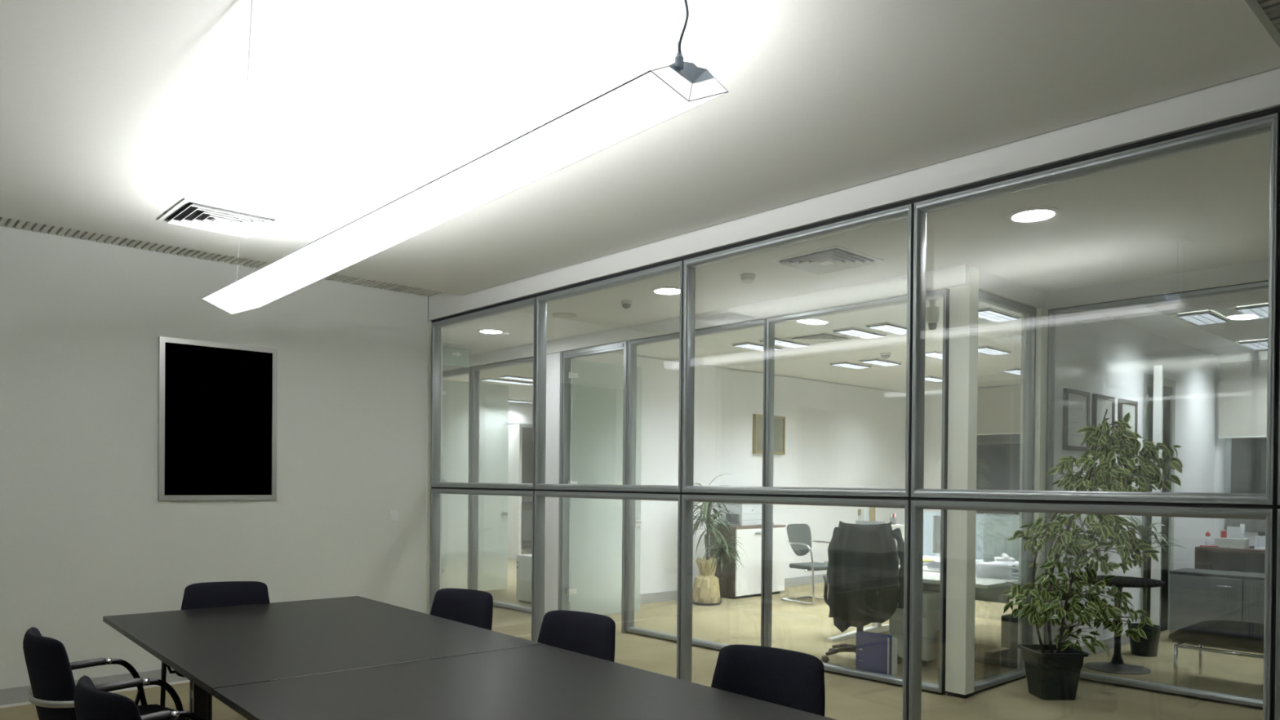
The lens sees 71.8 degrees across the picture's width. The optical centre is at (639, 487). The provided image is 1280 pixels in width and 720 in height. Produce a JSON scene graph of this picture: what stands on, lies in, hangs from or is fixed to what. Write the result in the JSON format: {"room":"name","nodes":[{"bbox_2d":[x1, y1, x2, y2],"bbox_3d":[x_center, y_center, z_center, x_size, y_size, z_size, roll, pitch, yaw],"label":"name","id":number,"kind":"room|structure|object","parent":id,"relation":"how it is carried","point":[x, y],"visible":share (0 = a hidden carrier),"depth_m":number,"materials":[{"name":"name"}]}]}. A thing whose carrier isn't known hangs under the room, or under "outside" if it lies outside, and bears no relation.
{"room":"office","nodes":[
{"label":"office","id":0,"kind":"room"},
{"bbox_2d":[0,223,427,688],"bbox_3d":[-3.647,-0.222,6.239,4.703,3.300,0.120,0,1,-43],"label":"wall","id":1,"kind":"structure","parent":0,"point":[86,536],"depth_m":6.33,"materials":[{"name":"paint"}]},
{"bbox_2d":[0,667,188,705],"bbox_3d":[-3.578,1.360,6.235,4.603,0.102,0.014,0,1,-43],"label":"baseboard","id":2,"kind":"structure","parent":1,"relation":"attached to","point":[20,694],"depth_m":6.10,"materials":[{"name":"grey"}]},
{"bbox_2d":[157,336,277,500],"bbox_3d":[-3.136,-0.490,6.606,0.830,1.170,0.028,0,1,-43],"label":"wall picture","id":3,"kind":"object","parent":1,"relation":"attached to","point":[218,402],"visible":1,"depth_m":6.59,"materials":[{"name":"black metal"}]},
{"bbox_2d":[425,296,442,614],"bbox_3d":[-3.684,-0.247,9.857,0.150,3.300,5.512,0,1,-43],"label":"wall","id":4,"kind":"structure","parent":0,"point":[429,323],"depth_m":7.79,"materials":[{"name":"white paint"}]},
{"bbox_2d":[429,488,535,640],"bbox_3d":[-1.296,0.723,7.252,0.090,1.418,1.551,0,1,-43],"label":"window","id":5,"kind":"structure","parent":4,"relation":"in","point":[435,493],"depth_m":7.77,"materials":[{"name":"silver metal"}]},
{"bbox_2d":[430,296,537,489],"bbox_3d":[-1.283,-0.715,7.242,0.090,1.457,1.551,0,1,-43],"label":"window","id":6,"kind":"structure","parent":5,"relation":"on","point":[436,357],"depth_m":7.61,"materials":[{"name":"silver metal"}]},
{"bbox_2d":[428,67,1279,320],"bbox_3d":[0.765,-1.546,5.038,0.132,0.236,7.600,0,1,-43],"label":"ceiling beam","id":7,"kind":"structure","parent":4,"relation":"attached to","point":[1260,91],"depth_m":4.24,"materials":[{"name":"white paint"}]},
{"bbox_2d":[440,397,533,556],"bbox_3d":[-3.592,-0.153,16.498,4.700,3.020,0.120,0,1,-43],"label":"wall","id":8,"kind":"structure","parent":0,"point":[455,437],"depth_m":16.90,"materials":[{"name":"paint"}]},
{"bbox_2d":[440,551,501,560],"bbox_3d":[-4.000,1.296,16.052,3.500,0.120,0.014,0,1,-43],"label":"baseboard","id":9,"kind":"structure","parent":8,"relation":"attached to","point":[490,553],"depth_m":16.70,"materials":[{"name":"grey"}]},
{"bbox_2d":[502,422,533,559],"bbox_3d":[-2.370,0.051,17.364,0.770,2.620,1.748,1,0,14],"label":"door","id":10,"kind":"structure","parent":8,"relation":"in","point":[512,473],"depth_m":16.77,"materials":[{"name":"silver metal"}]},
{"bbox_2d":[544,351,559,614],"bbox_3d":[-0.937,-0.015,9.706,0.130,2.885,0.325,0,1,-43],"label":"wall","id":11,"kind":"structure","parent":0,"point":[553,360],"depth_m":9.62,"materials":[{"name":"paint"}]},
{"bbox_2d":[471,356,533,613],"bbox_3d":[-1.536,-0.029,10.326,0.090,2.875,1.460,0,1,-43],"label":"window","id":12,"kind":"structure","parent":11,"relation":"in","point":[475,426],"depth_m":10.82,"materials":[{"name":"silver metal"}]},
{"bbox_2d":[558,341,641,632],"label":"door","id":13,"kind":"structure","parent":11,"relation":"in","point":[566,375],"depth_m":9.49,"materials":[{"name":"silver metal"}]},
{"bbox_2d":[442,264,968,371],"bbox_3d":[-0.921,-1.530,9.664,0.150,0.145,9.515,0,1,-43],"label":"ceiling beam","id":14,"kind":"structure","parent":11,"relation":"attached to","point":[956,276],"depth_m":7.57,"materials":[{"name":"white paint"}]},
{"bbox_2d":[0,546,1263,719],"bbox_3d":[-1.643,1.459,11.434,14.900,0.100,23.000,0,1,-43],"label":"floor","id":15,"kind":"structure","parent":0,"point":[797,627],"depth_m":7.24,"materials":[{"name":"beige carpet"}]},
{"bbox_2d":[22,626,189,719],"bbox_3d":[-2.248,1.022,3.749,0.602,0.874,0.584,0,1,-45],"label":"chair","id":16,"kind":"object","parent":15,"relation":"on","point":[49,668],"visible":0.89,"depth_m":3.48,"materials":[{"name":"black fabric"}]},
{"bbox_2d":[74,675,204,719],"bbox_3d":[-1.476,1.035,2.869,0.584,0.874,0.602,1,1,43],"label":"chair","id":17,"kind":"object","parent":15,"relation":"on","point":[91,703],"visible":1,"depth_m":2.60,"materials":[{"name":"black fabric"}]},
{"bbox_2d":[160,581,270,706],"bbox_3d":[-2.403,1.011,5.098,0.584,0.874,0.602,0,0,-21],"label":"chair","id":18,"kind":"object","parent":15,"relation":"on","point":[224,593],"visible":0.18,"depth_m":5.30,"materials":[{"name":"black fabric"}]},
{"bbox_2d":[102,595,542,719],"bbox_3d":[-1.693,1.087,4.479,1.436,0.741,2.139,0,1,-40],"label":"conference table","id":19,"kind":"object","parent":15,"relation":"on","point":[211,647],"depth_m":4.20,"materials":[{"name":"black wood"}]},
{"bbox_2d":[430,587,493,630],"bbox_3d":[-1.126,1.024,4.839,0.584,0.874,0.602,1,0,34],"label":"chair","id":20,"kind":"object","parent":15,"relation":"on","point":[473,607],"visible":0.21,"depth_m":5.03,"materials":[{"name":"black fabric"}]},
{"bbox_2d":[440,366,507,590],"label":"door","id":21,"kind":"structure","parent":15,"relation":"on","point":[467,371],"depth_m":10.85,"materials":[{"name":"silver metal"}]},
{"bbox_2d":[515,554,531,604],"bbox_3d":[-1.209,1.127,10.918,0.524,0.580,0.420,0,1,-43],"label":"filing cabinet","id":22,"kind":"object","parent":15,"relation":"on","point":[523,585],"visible":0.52,"depth_m":10.79,"materials":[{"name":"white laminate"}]},
{"bbox_2d":[213,644,836,719],"bbox_3d":[-0.398,1.109,2.957,1.436,0.740,1.855,0,1,-40],"label":"conference table","id":23,"kind":"object","parent":15,"relation":"on","point":[541,682],"visible":1,"depth_m":3.13,"materials":[{"name":"black wood"}]},
{"bbox_2d":[537,609,615,662],"bbox_3d":[-0.428,1.036,4.010,0.584,0.874,0.602,1,1,38],"label":"chair","id":24,"kind":"object","parent":15,"relation":"on","point":[592,634],"visible":0.16,"depth_m":4.20,"materials":[{"name":"black fabric"}]},
{"bbox_2d":[533,489,682,679],"bbox_3d":[-0.244,0.740,6.113,0.090,1.418,1.549,0,1,-43],"label":"window","id":25,"kind":"structure","parent":15,"relation":"on","point":[540,495],"depth_m":6.47,"materials":[{"name":"silver metal"}]},
{"bbox_2d":[534,259,684,493],"bbox_3d":[-0.232,-0.698,6.103,0.090,1.457,1.549,0,1,-43],"label":"window","id":26,"kind":"structure","parent":25,"relation":"on","point":[542,300],"depth_m":6.27,"materials":[{"name":"silver metal"}]},
{"bbox_2d":[626,318,766,649],"bbox_3d":[0.495,0.004,8.126,0.090,2.875,1.730,0,1,-43],"label":"window","id":27,"kind":"structure","parent":15,"relation":"on","point":[760,322],"depth_m":8.66,"materials":[{"name":"silver metal"}]},
{"bbox_2d":[692,473,744,605],"bbox_3d":[0.894,0.634,10.885,0.902,1.601,0.877,1,0,32],"label":"dracaena","id":28,"kind":"object","parent":15,"relation":"on","point":[706,592],"visible":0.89,"depth_m":10.79,"materials":[{"name":"plant"}]},
{"bbox_2d":[709,524,786,599],"bbox_3d":[1.443,0.971,11.793,1.010,0.925,0.488,0,1,-43],"label":"base cabinet","id":29,"kind":"object","parent":15,"relation":"on","point":[745,581],"visible":0.77,"depth_m":11.48,"materials":[{"name":"white wood"}]},
{"bbox_2d":[713,524,786,528],"bbox_3d":[1.441,0.521,11.795,1.010,0.025,0.472,0,1,-43],"label":"countertop","id":30,"kind":"structure","parent":29,"relation":"on","point":[774,526],"depth_m":11.49,"materials":[{"name":"white wood"}]},
{"bbox_2d":[713,502,773,526],"bbox_3d":[1.381,0.328,11.758,0.900,0.360,0.400,0,1,-43],"label":"copier","id":31,"kind":"object","parent":30,"relation":"on","point":[749,514],"visible":0.57,"depth_m":11.56,"materials":[{"name":"white plastic"}]},
{"bbox_2d":[711,644,825,715],"bbox_3d":[0.344,1.049,3.144,0.584,0.874,0.602,1,1,39],"label":"chair","id":32,"kind":"object","parent":15,"relation":"on","point":[793,679],"visible":0.59,"depth_m":3.32,"materials":[{"name":"black fabric"}]},
{"bbox_2d":[680,493,911,719],"bbox_3d":[0.816,0.757,4.964,0.090,1.418,1.579,0,1,-43],"label":"window","id":33,"kind":"structure","parent":15,"relation":"on","point":[686,549],"depth_m":5.10,"materials":[{"name":"silver metal"}]},
{"bbox_2d":[681,202,914,498],"bbox_3d":[0.829,-0.680,4.954,0.090,1.457,1.579,0,1,-43],"label":"window","id":34,"kind":"structure","parent":33,"relation":"on","point":[902,211],"depth_m":4.96,"materials":[{"name":"silver metal"}]},
{"bbox_2d":[781,524,830,604],"bbox_3d":[2.171,0.960,11.181,0.533,0.969,0.561,0,1,-37],"label":"chair","id":35,"kind":"object","parent":15,"relation":"on","point":[799,535],"visible":0.91,"depth_m":11.28,"materials":[{"name":"grey fabric"}]},
{"bbox_2d":[763,288,949,693],"bbox_3d":[1.634,0.022,6.891,0.090,2.875,1.630,0,1,-43],"label":"window","id":36,"kind":"structure","parent":15,"relation":"on","point":[944,293],"depth_m":6.78,"materials":[{"name":"silver metal"}]},
{"bbox_2d":[821,575,902,664],"bbox_3d":[1.860,0.908,7.449,0.694,1.117,0.662,1,0,5],"label":"swivel chair","id":37,"kind":"object","parent":15,"relation":"on","point":[843,647],"visible":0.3,"depth_m":7.44,"materials":[{"name":"black plastic"}]},
{"bbox_2d":[826,520,904,632],"bbox_3d":[1.837,0.727,7.199,0.648,0.903,0.272,1,0,5],"label":"jacket","id":38,"kind":"object","parent":37,"relation":"on","point":[864,576],"visible":0.94,"depth_m":7.13,"materials":[{"name":"grey fabric"}]},
{"bbox_2d":[855,631,892,675],"bbox_3d":[1.833,1.311,6.947,0.270,0.320,0.087,1,1,43],"label":"ring binder","id":39,"kind":"object","parent":15,"relation":"on","point":[873,651],"visible":0.87,"depth_m":6.91,"materials":[{"name":"blue"}]},
{"bbox_2d":[888,590,939,666],"bbox_3d":[2.373,1.172,7.488,0.432,0.600,0.360,0,1,-43],"label":"drawer pedestal","id":40,"kind":"object","parent":15,"relation":"on","point":[931,600],"visible":0.35,"depth_m":7.29,"materials":[{"name":"white laminate"}]},
{"bbox_2d":[823,555,1018,664],"bbox_3d":[2.907,1.101,8.348,1.600,0.740,1.900,0,1,-43],"label":"office desk","id":41,"kind":"object","parent":15,"relation":"on","point":[876,628],"visible":0.19,"depth_m":8.64,"materials":[{"name":"white laminate"}]},
{"bbox_2d":[891,524,904,546],"bbox_3d":[2.364,0.547,8.813,0.480,0.350,0.200,0,0,-3],"label":"shelf","id":42,"kind":"object","parent":41,"relation":"on","point":[901,527],"visible":0.19,"depth_m":8.72,"materials":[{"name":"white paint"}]},
{"bbox_2d":[855,506,884,524],"bbox_3d":[2.296,0.277,8.816,0.260,0.190,0.120,0,0,-3],"label":"binders","id":43,"kind":"object","parent":42,"relation":"on","point":[863,513],"visible":0.83,"depth_m":8.80,"materials":[{"name":"grey plastic"}]},
{"bbox_2d":[823,555,1018,579],"bbox_3d":[2.966,0.746,8.396,1.450,0.030,1.900,0,1,-43],"label":"countertop","id":44,"kind":"structure","parent":41,"relation":"on","point":[925,568],"depth_m":8.58,"materials":[{"name":"white laminate"}]},
{"bbox_2d":[923,511,984,559],"bbox_3d":[3.522,0.512,8.892,0.080,0.480,1.880,0,1,-43],"label":"screen","id":45,"kind":"object","parent":41,"relation":"on","point":[927,516],"visible":0.04,"depth_m":9.33,"materials":[{"name":"grey fabric"}]},
{"bbox_2d":[975,560,1018,577],"bbox_3d":[3.094,0.687,7.524,0.499,0.102,0.467,0,1,-43],"label":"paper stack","id":46,"kind":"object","parent":41,"relation":"on","point":[1015,569],"visible":0.2,"depth_m":7.35,"materials":[{"name":"white paper"}]},
{"bbox_2d":[982,513,1019,562],"bbox_3d":[3.604,0.497,8.213,0.040,0.480,0.850,0,1,-43],"label":"screen","id":47,"kind":"object","parent":41,"relation":"on","point":[997,527],"visible":0.26,"depth_m":8.39,"materials":[{"name":"grey fabric"}]},
{"bbox_2d":[898,571,1018,658],"bbox_3d":[2.541,1.109,7.329,0.580,0.730,0.980,0,1,-43],"label":"office desk","id":48,"kind":"object","parent":15,"relation":"on","point":[931,580],"visible":0.09,"depth_m":7.14,"materials":[{"name":"white laminate"}]},
{"bbox_2d":[922,571,1018,588],"bbox_3d":[2.544,0.759,7.327,0.580,0.030,0.980,0,1,-43],"label":"countertop","id":49,"kind":"structure","parent":48,"relation":"on","point":[927,576],"depth_m":7.09,"materials":[{"name":"white laminate"}]},
{"bbox_2d":[947,691,973,698],"bbox_3d":[2.276,1.464,6.281,0.130,0.030,0.130,0,1,-43],"label":"trim","id":50,"kind":"structure","parent":15,"relation":"on","point":[951,694],"depth_m":6.24,"materials":[{"name":"black rubber"}]},
{"bbox_2d":[945,266,978,694],"bbox_3d":[2.279,-0.045,6.260,0.129,2.990,0.150,0,1,-43],"label":"column","id":51,"kind":"structure","parent":50,"relation":"on","point":[963,300],"depth_m":6.21,"materials":[{"name":"white paint"}]},
{"bbox_2d":[973,643,1008,679],"bbox_3d":[2.675,1.367,6.947,0.260,0.222,0.330,0,1,-43],"label":"cardboard box","id":52,"kind":"object","parent":15,"relation":"on","point":[987,658],"visible":0.51,"depth_m":6.84,"materials":[{"name":"brown cardboard"}]},
{"bbox_2d":[975,561,1018,603],"bbox_3d":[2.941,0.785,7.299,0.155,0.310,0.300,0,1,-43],"label":"desk","id":53,"kind":"object","parent":15,"relation":"on","point":[983,569],"visible":0.74,"depth_m":7.25,"materials":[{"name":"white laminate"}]},
{"bbox_2d":[1000,613,1017,668],"bbox_3d":[3.153,1.270,7.359,0.300,0.420,0.170,0,1,-43],"label":"bin","id":54,"kind":"object","parent":15,"relation":"on","point":[1009,639],"visible":0.36,"depth_m":7.26,"materials":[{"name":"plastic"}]},
{"bbox_2d":[1000,408,1182,700],"bbox_3d":[3.277,0.462,6.394,1.254,2.051,0.788,1,0,7],"label":"potted ficus","id":55,"kind":"object","parent":15,"relation":"on","point":[1053,671],"visible":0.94,"depth_m":6.28,"materials":[{"name":"green plant"}]},
{"bbox_2d":[1017,644,1088,700],"bbox_3d":[2.929,1.318,6.289,0.364,0.335,0.364,0,0,-1],"label":"pot","id":56,"kind":"object","parent":55,"relation":"on","point":[1053,671],"depth_m":6.16,"materials":[{"name":"black plastic"}]},
{"bbox_2d":[908,498,1275,719],"bbox_3d":[1.857,0.774,3.836,0.090,1.418,1.490,0,1,-43],"label":"window","id":57,"kind":"structure","parent":15,"relation":"on","point":[1267,513],"depth_m":3.78,"materials":[{"name":"silver metal"}]},
{"bbox_2d":[431,106,1279,506],"bbox_3d":[0.751,-0.692,5.038,0.090,1.477,7.600,0,1,-43],"label":"window","id":58,"kind":"structure","parent":57,"relation":"on","point":[1265,123],"depth_m":3.75,"materials":[{"name":"silver metal"}]},
{"bbox_2d":[1075,575,1164,675],"bbox_3d":[3.918,1.122,7.253,0.660,0.730,0.660,0,1,-43],"label":"table","id":59,"kind":"object","parent":15,"relation":"on","point":[1117,665],"visible":0.78,"depth_m":7.19,"materials":[{"name":"black plastic"}]},
{"bbox_2d":[1109,515,1184,657],"bbox_3d":[4.496,0.852,7.872,0.611,1.271,0.601,0,0,-8],"label":"potted palm","id":60,"kind":"object","parent":15,"relation":"on","point":[1148,647],"visible":0.72,"depth_m":7.79,"materials":[{"name":"green plastic"}]},
{"bbox_2d":[1127,622,1161,657],"bbox_3d":[4.478,1.358,7.855,0.260,0.260,0.260,0,1,-43],"label":"pot","id":61,"kind":"object","parent":60,"relation":"on","point":[1148,647],"depth_m":7.76,"materials":[{"name":"black plastic"}]},
{"bbox_2d":[1168,620,1263,685],"bbox_3d":[4.514,1.097,6.578,0.680,0.800,0.840,0,1,-43],"label":"lounge seat","id":62,"kind":"object","parent":15,"relation":"on","point":[1249,636],"visible":0.86,"depth_m":6.49,"materials":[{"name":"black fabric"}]},
{"bbox_2d":[1168,620,1263,652],"bbox_3d":[4.487,1.103,6.607,0.680,0.153,0.760,0,1,-43],"label":"cushion","id":63,"kind":"object","parent":62,"relation":"on","point":[1249,636],"depth_m":6.47,"materials":[{"name":"black fabric"}]},
{"bbox_2d":[1169,568,1264,653],"bbox_3d":[5.849,1.156,7.987,0.486,0.685,1.790,0,1,-43],"label":"sideboard","id":64,"kind":"object","parent":15,"relation":"on","point":[1196,595],"visible":0.7,"depth_m":8.24,"materials":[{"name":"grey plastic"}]},
{"bbox_2d":[1169,568,1264,580],"bbox_3d":[5.861,0.826,7.994,0.460,0.025,1.790,0,1,-43],"label":"countertop","id":65,"kind":"structure","parent":64,"relation":"on","point":[1238,575],"depth_m":8.30,"materials":[{"name":"grey laminate"}]},
{"bbox_2d":[1194,544,1265,573],"bbox_3d":[6.560,1.064,8.813,0.700,0.870,1.630,0,1,-43],"label":"desk","id":66,"kind":"object","parent":15,"relation":"on","point":[1250,559],"visible":0.35,"depth_m":9.15,"materials":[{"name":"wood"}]},
{"bbox_2d":[1195,544,1265,553],"bbox_3d":[6.564,0.644,8.810,0.700,0.030,1.630,0,1,-43],"label":"countertop","id":67,"kind":"structure","parent":66,"relation":"on","point":[1250,549],"depth_m":8.94,"materials":[{"name":"grey wood"}]},
{"bbox_2d":[1214,524,1248,548],"bbox_3d":[6.085,0.498,9.094,0.180,0.250,0.260,0,1,-43],"label":"box","id":68,"kind":"object","parent":66,"relation":"on","point":[1234,536],"visible":1,"depth_m":9.02,"materials":[{"name":"white"}]},
{"bbox_2d":[1226,518,1265,547],"bbox_3d":[6.428,0.351,9.127,0.620,0.550,0.142,1,1,44],"label":"monitor","id":69,"kind":"object","parent":66,"relation":"on","point":[1251,525],"visible":0.29,"depth_m":9.14,"materials":[{"name":"grey plastic"}]},
{"bbox_2d":[1272,506,1279,719],"bbox_3d":[2.839,0.790,2.772,0.090,1.418,1.406,0,1,-43],"label":"window","id":70,"kind":"structure","parent":15,"relation":"on","point":[1276,700],"depth_m":3.25,"materials":[{"name":"silver metal"}]},
{"bbox_2d":[1275,222,1279,506],"bbox_3d":[2.852,-0.647,2.762,0.090,1.457,1.406,0,1,-43],"label":"window","id":71,"kind":"structure","parent":70,"relation":"on","point":[1277,461],"depth_m":3.25,"materials":[{"name":"silver metal"}]},
{"bbox_2d":[0,0,1279,295],"bbox_3d":[-1.251,-1.589,3.714,4.595,0.050,5.650,0,1,-43],"label":"ceiling","id":72,"kind":"structure","parent":0,"point":[114,113],"depth_m":3.52,"materials":[{"name":"paint"}]},
{"bbox_2d":[157,198,284,238],"bbox_3d":[-2.473,-1.572,5.219,0.540,0.026,0.540,0,1,-43],"label":"ceiling vent","id":73,"kind":"object","parent":72,"relation":"in","point":[191,213],"visible":0.98,"depth_m":5.19,"materials":[{"name":"white metal"}]},
{"bbox_2d":[201,0,728,314],"bbox_3d":[-1.532,-1.340,3.896,0.988,0.457,4.384,0,1,-40],"label":"pendant lamp","id":74,"kind":"object","parent":72,"relation":"hanging from","point":[654,97],"visible":1,"depth_m":3.19,"materials":[{"name":"white"}]},
{"bbox_2d":[0,0,1279,296],"bbox_3d":[-0.968,-1.678,3.436,4.873,0.080,7.840,0,1,-43],"label":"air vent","id":75,"kind":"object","parent":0,"point":[1271,8],"depth_m":6.18,"materials":[{"name":"grey metal"}]},
{"bbox_2d":[568,352,906,601],"bbox_3d":[1.683,-0.079,12.426,7.670,3.020,0.120,0,1,-43],"label":"wall","id":76,"kind":"structure","parent":0,"point":[837,435],"depth_m":11.60,"materials":[{"name":"paint"}]},
{"bbox_2d":[568,573,826,611],"bbox_3d":[1.728,1.372,12.397,7.440,0.120,0.015,0,1,-43],"label":"baseboard","id":77,"kind":"structure","parent":76,"relation":"attached to","point":[615,602],"depth_m":10.85,"materials":[{"name":"grey paint"}]},
{"bbox_2d":[752,413,785,454],"bbox_3d":[1.817,-0.738,12.424,0.660,0.540,0.050,0,1,-43],"label":"wall picture","id":78,"kind":"object","parent":76,"relation":"attached to","point":[779,421],"visible":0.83,"depth_m":12.48,"materials":[{"name":"beige paper"}]},
{"bbox_2d":[521,384,1020,555],"bbox_3d":[2.093,-0.161,17.600,0.150,3.120,16.970,0,1,-43],"label":"wall","id":79,"kind":"structure","parent":0,"point":[933,399],"depth_m":14.58,"materials":[{"name":"paint"}]},
{"bbox_2d":[976,385,1020,514],"bbox_3d":[5.757,-0.491,13.472,0.066,2.100,1.900,0,1,-43],"label":"window","id":80,"kind":"structure","parent":79,"relation":"in","point":[998,409],"depth_m":13.69,"materials":[{"name":"grey glass"}]},
{"bbox_2d":[977,385,1020,434],"bbox_3d":[5.747,-1.181,13.452,0.010,0.720,1.900,0,1,-43],"label":"roller blind","id":81,"kind":"object","parent":80,"relation":"attached to","point":[998,409],"depth_m":13.67,"materials":[{"name":"beige fabric"}]},
{"bbox_2d":[442,131,1271,404],"bbox_3d":[1.644,-1.630,11.155,9.457,0.100,18.200,0,1,-43],"label":"ceiling","id":82,"kind":"structure","parent":0,"point":[1206,207],"depth_m":6.32,"materials":[{"name":"paint"}]},
{"bbox_2d":[785,331,853,344],"bbox_3d":[1.887,-1.562,9.298,0.500,0.026,0.500,0,1,-43],"label":"ceiling vent","id":83,"kind":"object","parent":82,"relation":"in","point":[820,337],"visible":1,"depth_m":9.24,"materials":[{"name":"white metal"}]},
{"bbox_2d":[770,244,883,275],"bbox_3d":[1.274,-1.535,6.025,0.540,0.026,0.540,0,1,-43],"label":"ceiling vent","id":84,"kind":"object","parent":82,"relation":"in","point":[836,258],"visible":1,"depth_m":5.99,"materials":[{"name":"white metal"}]},
{"bbox_2d":[832,326,886,338],"bbox_3d":[2.226,-1.557,8.945,0.600,0.026,0.240,0,1,-43],"label":"recessed light","id":85,"kind":"object","parent":82,"relation":"in","point":[853,331],"visible":1,"depth_m":8.89,"materials":[{"name":"white plastic"}]},
{"bbox_2d":[866,321,906,334],"bbox_3d":[2.484,-1.552,8.665,0.600,0.026,0.240,0,1,-43],"label":"recessed light","id":86,"kind":"object","parent":82,"relation":"in","point":[894,328],"visible":0.8,"depth_m":8.57,"materials":[{"name":"white"}]},
{"bbox_2d":[925,298,939,329],"bbox_3d":[2.406,-1.425,7.275,0.110,0.262,0.110,0,1,-43],"label":"security camera","id":87,"kind":"object","parent":82,"relation":"hanging from","point":[932,313],"visible":0.86,"depth_m":7.24,"materials":[{"name":"grey plastic"}]},
{"bbox_2d":[977,306,1020,322],"bbox_3d":[3.162,-1.542,7.931,0.600,0.026,0.240,0,1,-43],"label":"recessed light","id":88,"kind":"object","parent":82,"relation":"in","point":[989,313],"visible":0.81,"depth_m":7.91,"materials":[{"name":"white"}]},
{"bbox_2d":[1006,206,1060,222],"bbox_3d":[2.208,-1.527,4.968,0.280,0.010,0.280,0,1,-43],"label":"recessed light","id":89,"kind":"object","parent":82,"relation":"in","point":[1039,213],"visible":1,"depth_m":4.95,"materials":[{"name":"white paint"}]},
{"bbox_2d":[1175,310,1229,324],"bbox_3d":[5.044,-1.515,7.926,0.600,0.026,0.260,0,1,-43],"label":"recessed light","id":90,"kind":"object","parent":82,"relation":"in","point":[1206,317],"visible":1,"depth_m":7.86,"materials":[{"name":"white plastic"}]},
{"bbox_2d":[1234,302,1268,319],"bbox_3d":[5.343,-1.510,7.603,0.600,0.026,0.260,0,1,-43],"label":"recessed light","id":91,"kind":"object","parent":82,"relation":"in","point":[1255,311],"visible":0.66,"depth_m":7.52,"materials":[{"name":"white"}]},
{"bbox_2d":[1044,311,1216,646],"bbox_3d":[5.484,-0.049,9.252,6.390,3.070,0.100,0,1,-43],"label":"wall","id":92,"kind":"structure","parent":0,"point":[1095,353],"depth_m":8.61,"materials":[{"name":"paint"}]},
{"bbox_2d":[973,290,1036,692],"bbox_3d":[2.705,0.033,6.641,0.985,2.875,0.090,0,1,-43],"label":"window","id":93,"kind":"structure","parent":92,"relation":"in","point":[1029,320],"depth_m":6.94,"materials":[{"name":"silver metal"}]},
{"bbox_2d":[978,269,1044,308],"bbox_3d":[2.737,-1.477,6.658,1.150,0.145,0.135,0,1,-43],"label":"trim","id":94,"kind":"structure","parent":92,"relation":"attached to","point":[989,283],"depth_m":6.59,"materials":[{"name":"white paint"}]},
{"bbox_2d":[1017,307,1048,668],"bbox_3d":[3.115,0.039,7.016,0.125,2.885,0.155,0,1,-43],"label":"trim","id":95,"kind":"structure","parent":92,"relation":"attached to","point":[1042,314],"depth_m":6.95,"materials":[{"name":"white paint"}]},
{"bbox_2d":[1062,387,1090,451],"bbox_3d":[3.714,-0.567,7.522,0.500,0.510,0.030,0,1,-43],"label":"wall picture","id":96,"kind":"object","parent":92,"relation":"attached to","point":[1076,403],"visible":0.96,"depth_m":7.49,"materials":[{"name":"grey wood"}]},
{"bbox_2d":[1067,393,1087,447],"bbox_3d":[3.711,-0.567,7.525,0.440,0.450,0.014,0,1,-43],"label":"print","id":97,"kind":"object","parent":96,"relation":"on","point":[1077,402],"depth_m":7.51},
{"bbox_2d":[1091,393,1115,438],"bbox_3d":[4.155,-0.566,7.929,0.460,0.510,0.030,0,1,-43],"label":"wall picture","id":98,"kind":"object","parent":92,"relation":"attached to","point":[1100,403],"visible":0.45,"depth_m":7.89,"materials":[{"name":"grey wood"}]},
{"bbox_2d":[1097,398,1111,438],"bbox_3d":[4.152,-0.566,7.932,0.400,0.450,0.014,0,1,-43],"label":"print","id":99,"kind":"object","parent":98,"relation":"on","point":[1103,404],"depth_m":7.93},
{"bbox_2d":[1117,398,1137,454],"bbox_3d":[4.599,-0.565,8.340,0.430,0.510,0.030,0,1,-43],"label":"wall picture","id":100,"kind":"object","parent":92,"relation":"attached to","point":[1124,406],"visible":0.42,"depth_m":8.36,"materials":[{"name":"grey wood"}]},
{"bbox_2d":[1122,403,1135,439],"bbox_3d":[4.596,-0.565,8.342,0.370,0.450,0.014,0,1,-43],"label":"print","id":101,"kind":"object","parent":100,"relation":"on","point":[1126,407],"depth_m":8.38},
{"bbox_2d":[1044,280,1268,708],"bbox_3d":[3.782,0.044,6.437,0.090,2.875,1.600,0,1,-43],"label":"window","id":102,"kind":"structure","parent":92,"relation":"in","point":[1263,285],"depth_m":6.60,"materials":[{"name":"silver metal"}]},
{"bbox_2d":[1044,259,1269,309],"bbox_3d":[4.460,-1.455,5.728,0.120,0.145,3.840,0,1,-43],"label":"ceiling beam","id":103,"kind":"structure","parent":92,"relation":"attached to","point":[1257,271],"depth_m":6.39,"materials":[{"name":"white paint"}]},
{"bbox_2d":[1140,364,1175,631],"bbox_3d":[5.263,0.157,8.911,0.957,2.660,0.307,0,1,-43],"label":"column","id":104,"kind":"structure","parent":92,"relation":"in","point":[1157,379],"depth_m":8.66,"materials":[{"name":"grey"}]},
{"bbox_2d":[1213,350,1267,573],"bbox_3d":[8.432,-0.017,8.483,0.100,3.070,5.030,0,1,-43],"label":"wall","id":105,"kind":"structure","parent":0,"point":[1220,448],"depth_m":10.25,"materials":[{"name":"paint"}]},
{"bbox_2d":[1217,359,1267,529],"bbox_3d":[7.920,-0.450,8.909,0.076,1.920,3.600,0,1,-43],"label":"window","id":106,"kind":"structure","parent":105,"relation":"in","point":[1242,385],"depth_m":10.04,"materials":[{"name":"silver metal"}]},
{"bbox_2d":[1218,359,1267,436],"bbox_3d":[7.905,-0.980,8.887,0.010,0.860,3.600,0,1,-43],"label":"roller blind","id":107,"kind":"object","parent":106,"relation":"attached to","point":[1242,385],"depth_m":10.03,"materials":[{"name":"white fabric"}]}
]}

